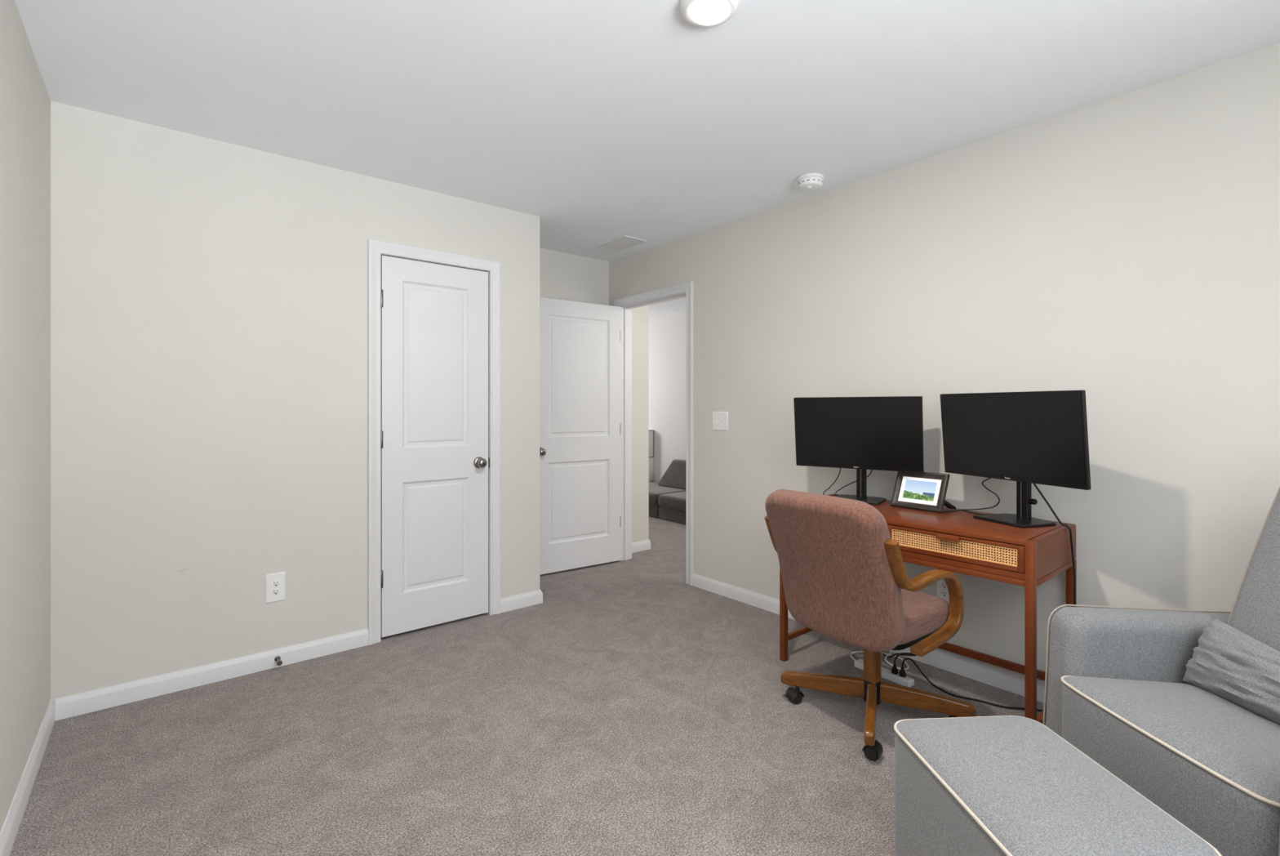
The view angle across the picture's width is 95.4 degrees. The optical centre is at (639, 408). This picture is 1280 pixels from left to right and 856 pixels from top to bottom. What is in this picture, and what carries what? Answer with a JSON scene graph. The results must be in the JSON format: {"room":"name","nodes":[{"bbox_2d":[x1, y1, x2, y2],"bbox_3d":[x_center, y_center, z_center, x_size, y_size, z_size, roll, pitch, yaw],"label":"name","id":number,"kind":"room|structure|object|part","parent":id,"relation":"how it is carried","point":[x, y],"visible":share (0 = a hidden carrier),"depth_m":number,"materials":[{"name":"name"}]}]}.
{"room":"home office","nodes":[
{"label":"home office","id":0,"kind":"room"},
{"bbox_2d":[0,0,50,831],"bbox_3d":[-0.899,0.010,0.475,0.115,2.440,6.106,0,0,-39],"label":"wall","id":1,"kind":"structure","parent":0,"point":[24,99],"depth_m":1.83,"materials":[{"name":"paint"}]},
{"bbox_2d":[0,698,54,855],"bbox_3d":[-0.649,1.188,0.272,0.014,0.083,5.244,0,0,-39],"label":"baseboard","id":2,"kind":"structure","parent":1,"relation":"attached to","point":[10,828],"depth_m":1.81,"materials":[{"name":"white wood"}]},
{"bbox_2d":[50,100,539,703],"bbox_3d":[-1.678,0.010,3.230,2.186,2.440,0.632,0,0,-39],"label":"wall","id":3,"kind":"structure","parent":0,"point":[209,297],"depth_m":2.64,"materials":[{"name":"paint"}]},
{"bbox_2d":[54,627,368,720],"bbox_3d":[-1.860,1.188,2.662,1.154,0.083,0.014,0,0,-39],"label":"baseboard","id":4,"kind":"structure","parent":3,"relation":"attached to","point":[67,706],"depth_m":2.58,"materials":[{"name":"white wood"}]},
{"bbox_2d":[265,571,285,603],"bbox_3d":[-1.734,0.853,2.769,0.080,0.136,0.008,0,0,-39],"label":"wall outlet","id":5,"kind":"object","parent":3,"relation":"attached to","point":[275,583],"visible":1,"depth_m":2.77,"materials":[{"name":"white plastic"}]},
{"bbox_2d":[271,588,279,594],"bbox_3d":[-1.733,0.872,2.768,0.034,0.027,0.003,0,0,-39],"label":"socket","id":6,"kind":"object","parent":5,"relation":"attached to","point":[274,591],"depth_m":2.77,"materials":[{"name":"white plastic"}]},
{"bbox_2d":[271,580,279,586],"bbox_3d":[-1.733,0.833,2.768,0.034,0.027,0.003,0,0,-39],"label":"socket","id":7,"kind":"object","parent":5,"relation":"attached to","point":[274,583],"depth_m":2.77,"materials":[{"name":"white plastic"}]},
{"bbox_2d":[274,655,282,665],"bbox_3d":[-1.702,1.190,2.740,0.026,0.026,0.067,0,0,-39],"label":"door stop","id":8,"kind":"object","parent":3,"relation":"attached to","point":[279,662],"visible":1,"depth_m":2.74,"materials":[{"name":"silver metal"}]},
{"bbox_2d":[380,255,488,636],"bbox_3d":[-1.125,0.202,3.251,0.612,2.022,0.091,0,0,-39],"label":"door","id":9,"kind":"structure","parent":3,"relation":"in","point":[434,431],"depth_m":3.26,"materials":[{"name":"white wood"}]},
{"bbox_3d":[-0.927,0.319,3.398,0.067,0.067,0.067,0,0,-39],"label":"knob","id":10,"kind":"part","parent":9,"relation":"part of","materials":[{"name":"silver metal"}]},
{"bbox_2d":[368,239,500,644],"bbox_3d":[-1.164,0.175,3.307,0.741,2.109,0.134,0,0,-39],"label":"door frame","id":11,"kind":"structure","parent":3,"relation":"attached to","point":[376,248],"depth_m":3.07,"materials":[{"name":"wood"}]},
{"bbox_2d":[500,588,542,613],"bbox_3d":[-0.931,1.188,3.836,0.290,0.083,0.646,0,0,-39],"label":"baseboard","id":12,"kind":"structure","parent":3,"relation":"attached to","point":[535,597],"depth_m":3.58,"materials":[{"name":"white wood"}]},
{"bbox_2d":[9,515,1044,855],"bbox_3d":[0.180,1.280,3.451,5.735,0.100,9.500,0,0,-39],"label":"floor","id":13,"kind":"structure","parent":0,"point":[635,708],"depth_m":2.13,"materials":[{"name":"carpet"}]},
{"bbox_2d":[648,458,685,524],"bbox_3d":[0.292,0.930,6.918,0.745,0.600,2.030,0,0,-39],"label":"sofa","id":14,"kind":"object","parent":13,"relation":"on","point":[667,497],"visible":0.34,"depth_m":6.54,"materials":[{"name":"fabric"}]},
{"bbox_2d":[648,457,653,480],"bbox_3d":[-0.002,0.800,7.770,0.115,0.306,0.440,0,0,-39],"label":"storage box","id":15,"kind":"object","parent":14,"relation":"on","point":[651,459],"visible":0.24,"depth_m":7.61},
{"bbox_2d":[648,429,653,457],"bbox_3d":[-0.004,0.465,7.769,0.119,0.360,0.448,0,0,-39],"label":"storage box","id":16,"kind":"object","parent":15,"relation":"on","point":[651,431],"visible":0.3,"depth_m":7.61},
{"bbox_2d":[648,480,685,504],"bbox_3d":[0.049,1.019,7.193,0.720,0.128,1.297,0,0,-39],"label":"seat cushion","id":17,"kind":"object","parent":14,"relation":"on","point":[655,489],"depth_m":6.76,"materials":[{"name":"fabric"}]},
{"bbox_2d":[657,491,685,510],"bbox_3d":[0.696,1.019,6.407,0.720,0.128,0.727,0,0,-39],"label":"seat cushion","id":18,"kind":"object","parent":14,"relation":"on","point":[673,500],"depth_m":6.32,"materials":[{"name":"fabric"}]},
{"bbox_2d":[657,458,685,488],"bbox_3d":[0.660,0.791,6.849,0.264,0.323,1.095,0,0,-39],"label":"cushion","id":19,"kind":"object","parent":14,"relation":"on","point":[674,477],"depth_m":7.03,"materials":[{"name":"fabric"}]},
{"bbox_2d":[822,467,840,494],"bbox_3d":[1.021,0.746,3.110,0.012,0.955,0.273,0,0,-4],"label":"cable","id":20,"kind":"object","parent":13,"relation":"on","point":[840,468],"visible":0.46,"depth_m":3.06,"materials":[{"name":"black rubber"}]},
{"bbox_2d":[835,469,872,493],"bbox_3d":[1.112,0.747,3.029,0.050,0.955,0.370,0,0,-17],"label":"cable","id":21,"kind":"object","parent":13,"relation":"on","point":[871,469],"visible":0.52,"depth_m":3.04,"materials":[{"name":"black rubber"}]},
{"bbox_2d":[764,488,975,760],"bbox_3d":[0.884,0.770,2.295,0.726,0.919,0.618,0,0,-34],"label":"office chair","id":22,"kind":"object","parent":13,"relation":"on","point":[845,579],"visible":0.97,"depth_m":2.10,"materials":[{"name":"pink fabric"}]},
{"bbox_3d":[0.707,0.649,2.498,0.450,0.419,0.046,0,0,-34],"label":"armrest","id":23,"kind":"part","parent":22,"relation":"part of","materials":[{"name":"brown wood"}]},
{"bbox_3d":[0.751,1.125,2.402,0.334,0.075,0.035,0,0,23],"label":"leg","id":24,"kind":"part","parent":22,"relation":"part of","materials":[{"name":"brown wood"}]},
{"bbox_3d":[0.692,0.589,2.163,0.261,0.556,0.500,0,0,-34],"label":"backrest","id":25,"kind":"part","parent":22,"relation":"part of","materials":[{"name":"pink fabric"}]},
{"bbox_3d":[0.852,1.125,2.148,0.035,0.075,0.334,0,0,23],"label":"leg","id":26,"kind":"part","parent":22,"relation":"part of","materials":[{"name":"brown wood"}]},
{"bbox_3d":[0.927,0.785,2.324,0.400,0.123,0.480,0,0,-34],"label":"seat","id":27,"kind":"part","parent":22,"relation":"part of","materials":[{"name":"pink fabric"}]},
{"bbox_3d":[1.010,0.649,2.056,0.450,0.419,0.046,0,0,-34],"label":"armrest","id":28,"kind":"part","parent":22,"relation":"part of","materials":[{"name":"brown wood"}]},
{"bbox_3d":[1.106,1.125,2.249,0.334,0.075,0.035,0,0,23],"label":"leg","id":29,"kind":"part","parent":22,"relation":"part of","materials":[{"name":"brown wood"}]},
{"bbox_2d":[849,649,914,687],"bbox_3d":[1.144,1.213,2.747,0.256,0.033,0.379,0,0,11],"label":"power strip","id":30,"kind":"object","parent":13,"relation":"on","point":[886,673],"visible":0.71,"depth_m":2.64,"materials":[{"name":"white plastic"}]},
{"bbox_3d":[1.161,1.213,2.829,0.252,0.033,0.198,0,0,7],"label":"cord","id":31,"kind":"part","parent":30,"relation":"part of","materials":[{"name":"white plastic"}]},
{"bbox_2d":[882,652,916,674],"bbox_3d":[1.224,1.168,2.779,0.117,0.122,0.349,0,0,11],"label":"power cable","id":32,"kind":"object","parent":30,"relation":"on","point":[894,670],"visible":0.92,"depth_m":2.63,"materials":[{"name":"black rubber"}]},
{"bbox_2d":[779,493,1076,723],"bbox_3d":[1.210,0.846,2.583,0.514,0.768,1.074,0,0,-39],"label":"desk","id":33,"kind":"object","parent":13,"relation":"on","point":[957,541],"visible":0.45,"depth_m":2.22,"materials":[{"name":"brown wood"}]},
{"bbox_3d":[0.703,0.847,2.842,0.029,0.766,0.029,0,0,-39],"label":"leg","id":34,"kind":"part","parent":33,"relation":"part of","materials":[{"name":"brown wood"}]},
{"bbox_2d":[793,395,924,504],"bbox_3d":[1.100,0.204,2.903,0.597,0.518,0.246,0,0,35],"label":"monitor","id":35,"kind":"object","parent":33,"relation":"on","point":[883,433],"visible":0.99,"depth_m":2.81,"materials":[{"name":"black plastic"}]},
{"bbox_2d":[890,471,955,512],"bbox_3d":[1.309,0.378,2.695,0.149,0.168,0.236,0,0,-38],"label":"photo frame","id":36,"kind":"object","parent":33,"relation":"on","point":[925,491],"visible":0.97,"depth_m":2.67,"materials":[{"name":"brown wood"}]},
{"bbox_3d":[1.381,0.430,2.633,0.115,0.060,0.032,0,0,-30],"label":"easel leg","id":37,"kind":"part","parent":36,"relation":"part of","materials":[{"name":"black plastic"}]},
{"bbox_3d":[1.182,0.498,2.230,0.022,0.017,0.082,0,0,-39],"label":"handle","id":38,"kind":"part","parent":33,"relation":"part of","materials":[{"name":"brown wood"}]},
{"bbox_3d":[1.192,0.530,2.238,0.005,0.062,0.458,0,0,-39],"label":"cane panel","id":39,"kind":"part","parent":33,"relation":"part of","materials":[{"name":"beige wicker"}]},
{"bbox_3d":[1.195,0.532,2.241,0.016,0.094,0.502,0,0,-39],"label":"drawer","id":40,"kind":"part","parent":33,"relation":"part of","materials":[{"name":"beige wicker"}]},
{"bbox_2d":[942,477,999,511],"bbox_3d":[1.460,0.363,2.531,0.150,0.201,0.257,0,0,-29],"label":"cable","id":41,"kind":"object","parent":33,"relation":"on","point":[988,477],"visible":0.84,"depth_m":2.53,"materials":[{"name":"black rubber"}]},
{"bbox_2d":[960,509,984,515],"bbox_3d":[1.468,0.459,2.561,0.019,0.010,0.121,0,0,-36],"label":"cable","id":42,"kind":"object","parent":33,"relation":"on","point":[960,509],"visible":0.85,"depth_m":2.56,"materials":[{"name":"black rubber"}]},
{"bbox_2d":[940,389,1090,528],"bbox_3d":[1.531,0.200,2.321,0.248,0.527,0.601,0,0,-17],"label":"monitor","id":43,"kind":"object","parent":33,"relation":"on","point":[1025,437],"visible":1,"depth_m":2.26,"materials":[{"name":"black plastic"}]},
{"bbox_3d":[1.367,0.847,2.036,0.029,0.766,0.029,0,0,-39],"label":"leg","id":44,"kind":"part","parent":33,"relation":"part of","materials":[{"name":"brown wood"}]},
{"bbox_3d":[1.561,0.532,2.192,0.469,0.140,0.020,0,0,-39],"label":"panel","id":45,"kind":"part","parent":33,"relation":"part of","materials":[{"name":"brown wood"}]},
{"bbox_3d":[1.550,0.616,2.183,0.440,0.022,0.020,0,0,-39],"label":"rail","id":46,"kind":"part","parent":33,"relation":"part of","materials":[{"name":"brown wood"}]},
{"bbox_3d":[1.729,0.918,2.334,0.029,0.624,0.029,0,0,-39],"label":"leg","id":47,"kind":"part","parent":33,"relation":"part of","materials":[{"name":"brown wood"}]},
{"bbox_2d":[898,483,1075,711],"bbox_3d":[1.430,0.746,2.435,0.639,0.966,0.110,0,0,33],"label":"power cable","id":48,"kind":"object","parent":13,"relation":"on","point":[902,673],"visible":0.76,"depth_m":2.36,"materials":[{"name":"black rubber"}]},
{"bbox_2d":[893,715,1222,855],"bbox_3d":[0.840,1.002,1.252,0.388,0.456,0.505,0,0,-4],"label":"ottoman","id":49,"kind":"object","parent":13,"relation":"on","point":[999,784],"visible":1,"depth_m":1.21,"materials":[{"name":"grey fabric"}]},
{"bbox_2d":[1042,486,1279,855],"bbox_3d":[1.603,0.675,1.421,0.897,1.086,0.776,0,0,-4],"label":"armchair","id":50,"kind":"object","parent":13,"relation":"on","point":[1117,691],"visible":0.73,"depth_m":1.51,"materials":[{"name":"grey fabric"}]},
{"bbox_3d":[1.572,0.890,1.756,0.677,0.569,0.104,0,0,-4],"label":"armrest","id":51,"kind":"part","parent":50,"relation":"part of","materials":[{"name":"grey fabric"}]},
{"bbox_3d":[1.524,0.953,1.416,0.659,0.403,0.562,0,0,-4],"label":"seat","id":52,"kind":"part","parent":50,"relation":"part of","materials":[{"name":"grey fabric"}]},
{"bbox_2d":[1182,616,1279,724],"bbox_3d":[1.617,0.702,1.445,0.160,0.203,0.477,0,0,-4],"label":"throw pillow","id":53,"kind":"object","parent":50,"relation":"on","point":[1228,663],"visible":1,"depth_m":1.53,"materials":[{"name":"grey fabric"}]},
{"bbox_3d":[1.851,0.491,1.437,0.399,0.712,0.544,0,0,-4],"label":"backrest","id":54,"kind":"part","parent":50,"relation":"part of","materials":[{"name":"grey fabric"}]},
{"bbox_3d":[1.567,0.890,1.082,0.774,0.569,0.104,0,0,-4],"label":"armrest","id":55,"kind":"part","parent":50,"relation":"part of","materials":[{"name":"grey fabric"}]},
{"bbox_2d":[539,248,648,542],"bbox_3d":[-1.360,0.010,3.976,3.625,2.440,0.115,0,0,-39],"label":"wall","id":56,"kind":"structure","parent":0,"point":[562,276],"depth_m":4.97,"materials":[{"name":"paint"}]},
{"bbox_2d":[539,297,622,574],"bbox_3d":[-0.468,0.202,4.447,0.765,2.022,0.169,0,0,-35],"label":"door","id":57,"kind":"structure","parent":56,"relation":"in","point":[580,343],"depth_m":4.43,"materials":[{"name":"white wood"}]},
{"bbox_3d":[-0.713,0.316,4.210,0.067,0.067,0.067,0,0,-35],"label":"knob","id":58,"kind":"part","parent":57,"relation":"part of","materials":[{"name":"silver metal"}]},
{"bbox_2d":[631,539,650,552],"bbox_3d":[-0.065,1.188,5.033,0.310,0.083,0.128,0,0,-39],"label":"baseboard","id":59,"kind":"structure","parent":56,"relation":"attached to","point":[637,546],"depth_m":5.01,"materials":[{"name":"white wood"}]},
{"bbox_2d":[14,0,1279,316],"bbox_3d":[0.180,-1.270,3.451,5.735,0.120,9.500,0,0,-39],"label":"ceiling","id":60,"kind":"structure","parent":0,"point":[599,121],"depth_m":2.15,"materials":[{"name":"paint"}]},
{"bbox_2d":[595,235,646,251],"bbox_3d":[-0.141,-1.206,4.269,0.200,0.009,0.356,0,0,-39],"label":"ceiling vent","id":61,"kind":"object","parent":60,"relation":"in","point":[624,242],"visible":1,"depth_m":4.26,"materials":[{"name":"white metal"}]},
{"bbox_2d":[680,0,737,27],"bbox_3d":[0.206,-1.189,1.738,0.170,0.042,0.170,0,0,-39],"label":"ceiling light","id":62,"kind":"object","parent":60,"relation":"attached to","point":[700,13],"visible":1,"depth_m":1.73,"materials":[{"name":"white glass"}]},
{"bbox_2d":[796,173,823,191],"bbox_3d":[0.894,-1.179,3.055,0.138,0.061,0.138,0,0,-39],"label":"smoke detector","id":63,"kind":"object","parent":60,"relation":"attached to","point":[808,181],"visible":1,"depth_m":3.01,"materials":[{"name":"white plastic"}]},
{"bbox_2d":[648,310,685,482],"bbox_3d":[1.071,0.010,6.659,0.120,2.440,5.320,0,0,-39],"label":"wall","id":64,"kind":"structure","parent":0,"point":[667,331],"depth_m":7.44,"materials":[{"name":"paint"}]},
{"bbox_2d":[608,42,1279,681],"bbox_3d":[1.692,0.010,2.534,0.115,2.440,5.991,0,0,-39],"label":"wall","id":65,"kind":"structure","parent":0,"point":[1123,250],"depth_m":2.40,"materials":[{"name":"paint"}]},
{"bbox_2d":[613,280,693,585],"bbox_3d":[0.129,0.174,4.432,0.152,2.112,0.899,0,0,-39],"label":"door frame","id":66,"kind":"structure","parent":65,"relation":"attached to","point":[685,289],"depth_m":4.39,"materials":[{"name":"wood"}]},
{"bbox_2d":[712,411,728,431],"bbox_3d":[0.525,0.085,3.847,0.017,0.126,0.138,0,0,-39],"label":"light switch","id":67,"kind":"object","parent":65,"relation":"attached to","point":[720,419],"visible":1,"depth_m":3.84,"materials":[{"name":"white plastic"}]},
{"bbox_2d":[691,573,1047,702],"bbox_3d":[1.919,1.188,2.157,0.014,0.083,4.890,0,0,-39],"label":"baseboard","id":68,"kind":"structure","parent":65,"relation":"attached to","point":[1005,679],"depth_m":2.73,"materials":[{"name":"white wood"}]},
{"bbox_2d":[936,578,949,602],"bbox_3d":[1.438,0.855,2.745,0.008,0.128,0.078,0,0,-39],"label":"wall outlet","id":69,"kind":"object","parent":65,"relation":"attached to","point":[942,591],"visible":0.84,"depth_m":2.75,"materials":[{"name":"white plastic"}]},
{"bbox_2d":[940,582,947,588],"bbox_3d":[1.437,0.835,2.744,0.003,0.027,0.034,0,0,-39],"label":"socket","id":70,"kind":"object","parent":69,"relation":"attached to","point":[943,584],"depth_m":2.75,"materials":[{"name":"white plastic"}]},
{"bbox_2d":[940,590,948,596],"bbox_3d":[1.437,0.874,2.744,0.003,0.027,0.034,0,0,-39],"label":"socket","id":71,"kind":"object","parent":69,"relation":"attached to","point":[943,593],"depth_m":2.74,"materials":[{"name":"white plastic"}]}
]}

